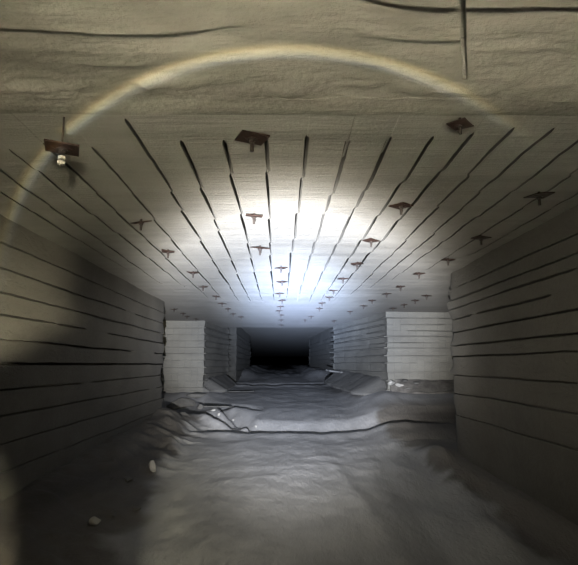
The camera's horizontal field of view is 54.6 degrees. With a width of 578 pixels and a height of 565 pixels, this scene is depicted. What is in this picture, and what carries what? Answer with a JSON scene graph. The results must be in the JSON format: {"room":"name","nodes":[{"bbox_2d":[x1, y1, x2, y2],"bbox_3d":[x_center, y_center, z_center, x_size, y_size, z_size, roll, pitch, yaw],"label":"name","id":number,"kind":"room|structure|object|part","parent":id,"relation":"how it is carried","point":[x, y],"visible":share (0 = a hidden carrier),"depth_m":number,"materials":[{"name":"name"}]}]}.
{"room":"underground passage","nodes":[
{"label":"underground passage","id":0,"kind":"room"},
{"bbox_2d":[0,214,164,501],"bbox_3d":[-5.825,1.401,6.679,6.580,3.550,10.611,0,-8,-1],"label":"wall","id":1,"kind":"structure","parent":0,"point":[80,345],"depth_m":6.35,"materials":[{"name":"stone"}]},
{"bbox_2d":[241,327,330,355],"bbox_3d":[-1.156,8.781,70.687,18.000,0.321,102.090,0,-8,-1],"label":"ceiling","id":2,"kind":"structure","parent":0,"point":[287,341],"depth_m":38.86,"materials":[{"name":"stone"}]},
{"bbox_2d":[0,0,577,327],"bbox_3d":[-0.115,-1.262,7.357,18.000,2.042,26.200,0,-8,-1],"label":"ceiling","id":3,"kind":"structure","parent":0,"point":[321,186],"depth_m":3.32,"materials":[{"name":"stone"}]},
{"bbox_2d":[44,117,78,165],"bbox_3d":[-1.200,-0.810,2.975,0.170,0.400,0.170,3,-9,-21],"label":"bolt","id":4,"kind":"object","parent":3,"relation":"hanging from","point":[62,148],"visible":0.94,"depth_m":2.94,"materials":[{"name":"metal"}]},
{"bbox_3d":[-1.200,-0.705,2.960,0.170,0.020,0.170,7,-9,-20],"label":"mounting plate","id":5,"kind":"part","parent":4,"relation":"part of","materials":[{"name":"metal"}]},
{"bbox_2d":[130,219,151,229],"bbox_3d":[-1.340,-0.572,5.074,0.157,0.202,0.153,5,-10,-29],"label":"bolt","id":6,"kind":"object","parent":3,"relation":"hanging from","point":[141,222],"visible":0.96,"depth_m":5.05,"materials":[{"name":"metal"}]},
{"bbox_2d":[162,249,174,257],"bbox_3d":[-1.388,-0.373,6.431,0.145,0.191,0.145,2,-8,-12],"label":"bolt","id":7,"kind":"object","parent":3,"relation":"hanging from","point":[167,251],"visible":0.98,"depth_m":6.41,"materials":[{"name":"metal"}]},
{"bbox_2d":[234,130,269,151],"bbox_3d":[-0.210,-0.848,3.189,0.162,0.214,0.162,3,-9,-21],"label":"bolt","id":8,"kind":"object","parent":3,"relation":"hanging from","point":[252,138],"visible":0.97,"depth_m":3.17,"materials":[{"name":"metal"}]},
{"bbox_2d":[246,213,262,223],"bbox_3d":[-0.304,-0.601,4.867,0.146,0.191,0.143,1,-8,-7],"label":"bolt","id":9,"kind":"object","parent":3,"relation":"hanging from","point":[253,216],"visible":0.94,"depth_m":4.85,"materials":[{"name":"metal"}]},
{"bbox_3d":[-0.304,-0.573,4.864,0.144,0.017,0.144,5,2,-6],"label":"mounting plate","id":10,"kind":"part","parent":9,"relation":"part of","materials":[{"name":"metal"}]},
{"bbox_2d":[250,245,269,254],"bbox_3d":[-0.321,-0.408,6.209,0.163,0.214,0.160,6,-10,-38],"label":"bolt","id":11,"kind":"object","parent":3,"relation":"hanging from","point":[260,248],"visible":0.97,"depth_m":6.18,"materials":[{"name":"metal"}]},
{"bbox_2d":[274,265,287,272],"bbox_3d":[-0.107,-0.216,7.502,0.137,0.180,0.137,4,-9,-27],"label":"bolt","id":12,"kind":"object","parent":3,"relation":"hanging from","point":[281,267],"visible":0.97,"depth_m":7.49,"materials":[{"name":"metal"}]},
{"bbox_2d":[351,262,362,268],"bbox_3d":[0.874,-0.260,7.202,0.136,0.180,0.136,-4,-9,23],"label":"bolt","id":13,"kind":"object","parent":3,"relation":"hanging from","point":[356,263],"visible":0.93,"depth_m":7.18,"materials":[{"name":"metal"}]},
{"bbox_2d":[362,238,379,246],"bbox_3d":[0.857,-0.454,5.856,0.128,0.169,0.128,6,-10,-35],"label":"bolt","id":14,"kind":"object","parent":3,"relation":"hanging from","point":[370,240],"visible":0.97,"depth_m":5.84,"materials":[{"name":"metal"}]},
{"bbox_3d":[0.857,-0.432,5.852,0.128,0.021,0.128,11,-11,-34],"label":"mounting plate","id":15,"kind":"part","parent":14,"relation":"part of","materials":[{"name":"metal"}]},
{"bbox_2d":[388,202,413,214],"bbox_3d":[0.911,-0.645,4.559,0.145,0.191,0.145,8,-11,-43],"label":"bolt","id":16,"kind":"object","parent":3,"relation":"hanging from","point":[400,206],"visible":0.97,"depth_m":4.54,"materials":[{"name":"metal"}]},
{"bbox_3d":[0.911,-0.617,4.555,0.144,0.017,0.144,6,-9,-44],"label":"mounting plate","id":17,"kind":"part","parent":16,"relation":"part of","materials":[{"name":"metal"}]},
{"bbox_2d":[413,272,424,278],"bbox_3d":[1.857,-0.143,8.002,0.136,0.180,0.136,1,-8,-6],"label":"bolt","id":18,"kind":"object","parent":3,"relation":"hanging from","point":[418,273],"visible":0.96,"depth_m":7.98,"materials":[{"name":"metal"}]},
{"bbox_2d":[441,257,454,265],"bbox_3d":[1.965,-0.300,6.925,0.137,0.180,0.136,1,-8,-4],"label":"bolt","id":19,"kind":"object","parent":3,"relation":"hanging from","point":[447,259],"visible":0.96,"depth_m":6.91,"materials":[{"name":"metal"}]},
{"bbox_2d":[446,117,473,134],"bbox_3d":[0.915,-0.859,2.998,0.106,0.140,0.106,-8,-11,43],"label":"bolt","id":20,"kind":"object","parent":3,"relation":"hanging from","point":[461,123],"visible":0.95,"depth_m":2.98,"materials":[{"name":"metal"}]},
{"bbox_2d":[471,234,491,244],"bbox_3d":[1.959,-0.477,5.716,0.145,0.191,0.145,3,-9,-18],"label":"bolt","id":21,"kind":"object","parent":3,"relation":"hanging from","point":[480,237],"visible":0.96,"depth_m":5.70,"materials":[{"name":"metal"}]},
{"bbox_3d":[1.959,-0.452,5.713,0.144,0.024,0.144,6,-8,-17],"label":"mounting plate","id":22,"kind":"part","parent":21,"relation":"part of","materials":[{"name":"metal"}]},
{"bbox_2d":[523,191,554,205],"bbox_3d":[1.902,-0.691,4.263,0.162,0.214,0.162,1,-8,-7],"label":"bolt","id":23,"kind":"object","parent":3,"relation":"hanging from","point":[539,195],"visible":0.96,"depth_m":4.24,"materials":[{"name":"metal"}]},
{"bbox_3d":[1.902,-0.660,4.259,0.162,0.020,0.162,-2,-4,-7],"label":"mounting plate","id":24,"kind":"part","parent":23,"relation":"part of","materials":[{"name":"metal"}]},
{"bbox_2d":[0,364,577,564],"bbox_3d":[-0.925,9.037,56.278,18.000,1.612,126.000,0,-8,-1],"label":"floor","id":25,"kind":"structure","parent":0,"point":[325,475],"depth_m":6.04,"materials":[{"name":"grey stone"}]},
{"bbox_2d":[88,516,100,524],"bbox_3d":[-1.763,2.168,5.083,0.106,0.086,0.086,1,-8,-8],"label":"rock","id":26,"kind":"object","parent":25,"relation":"on","point":[93,520],"visible":1,"depth_m":5.06,"materials":[{"name":"stone"}]},
{"bbox_2d":[123,476,133,481],"bbox_3d":[-1.878,2.293,6.516,0.107,0.057,0.150,-3,-9,21],"label":"rock","id":27,"kind":"object","parent":25,"relation":"on","point":[127,479],"visible":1,"depth_m":6.49,"materials":[{"name":"grey stone"}]},
{"bbox_2d":[149,460,155,471],"bbox_3d":[-1.767,2.376,7.243,0.084,0.143,0.145,4,-9,-25],"label":"rock","id":28,"kind":"object","parent":25,"relation":"on","point":[152,466],"visible":1,"depth_m":7.21,"materials":[{"name":"stone"}]},
{"bbox_2d":[166,398,195,409],"bbox_3d":[-2.925,3.298,15.215,0.820,0.301,0.367,2,-8,-13],"label":"rock","id":29,"kind":"object","parent":25,"relation":"on","point":[180,403],"visible":0.94,"depth_m":15.12,"materials":[{"name":"grey stone"}]},
{"bbox_2d":[185,392,205,398],"bbox_3d":[-2.661,3.232,15.997,0.527,0.171,0.421,-3,-9,23],"label":"rock","id":30,"kind":"object","parent":25,"relation":"on","point":[196,395],"visible":0.99,"depth_m":15.87,"materials":[{"name":"grey stone"}]},
{"bbox_2d":[156,321,235,392],"bbox_3d":[-5.124,3.085,18.943,6.614,3.350,4.849,0,-8,-1],"label":"stone pillar","id":31,"kind":"structure","parent":25,"relation":"on","point":[195,354],"depth_m":16.91,"materials":[{"name":"stone"}]},
{"bbox_2d":[203,405,231,407],"bbox_3d":[-1.707,3.007,13.607,0.795,0.056,0.607,-4,-9,27],"label":"stone slab","id":32,"kind":"object","parent":25,"relation":"on","point":[206,405],"visible":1,"depth_m":13.50,"materials":[{"name":"grey stone"}]},
{"bbox_2d":[227,328,251,382],"bbox_3d":[-5.270,4.052,27.149,6.401,3.800,11.219,0,-8,-1],"label":"stone pillar","id":33,"kind":"structure","parent":25,"relation":"on","point":[239,354],"depth_m":23.08,"materials":[{"name":"stone"}]},
{"bbox_2d":[228,390,254,391],"bbox_3d":[-1.516,3.472,17.891,0.848,0.070,1.236,1,-8,-4],"label":"stone slab","id":34,"kind":"object","parent":25,"relation":"on","point":[232,390],"visible":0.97,"depth_m":17.60,"materials":[{"name":"grey stone"}]},
{"bbox_2d":[308,327,333,374],"bbox_3d":[4.406,4.431,29.751,6.218,3.800,12.215,0,-8,-1],"label":"stone pillar","id":35,"kind":"structure","parent":25,"relation":"on","point":[320,356],"depth_m":28.53,"materials":[{"name":"stone"}]},
{"bbox_2d":[326,369,342,372],"bbox_3d":[1.522,2.869,18.082,0.608,0.131,0.705,3,-9,-17],"label":"stone slab","id":36,"kind":"object","parent":25,"relation":"on","point":[328,370],"visible":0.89,"depth_m":17.84,"materials":[{"name":"grey stone"}]},
{"bbox_2d":[324,312,457,396],"bbox_3d":[4.477,2.751,16.647,6.513,3.350,6.680,0,-8,-1],"label":"stone pillar","id":37,"kind":"structure","parent":25,"relation":"on","point":[373,351],"depth_m":14.09,"materials":[{"name":"stone"}]},
{"bbox_2d":[447,205,577,524],"bbox_3d":[5.633,1.155,4.988,6.579,3.550,6.821,0,-8,-1],"label":"wall","id":38,"kind":"structure","parent":0,"point":[514,307],"depth_m":5.63,"materials":[{"name":"stone"}]}
]}

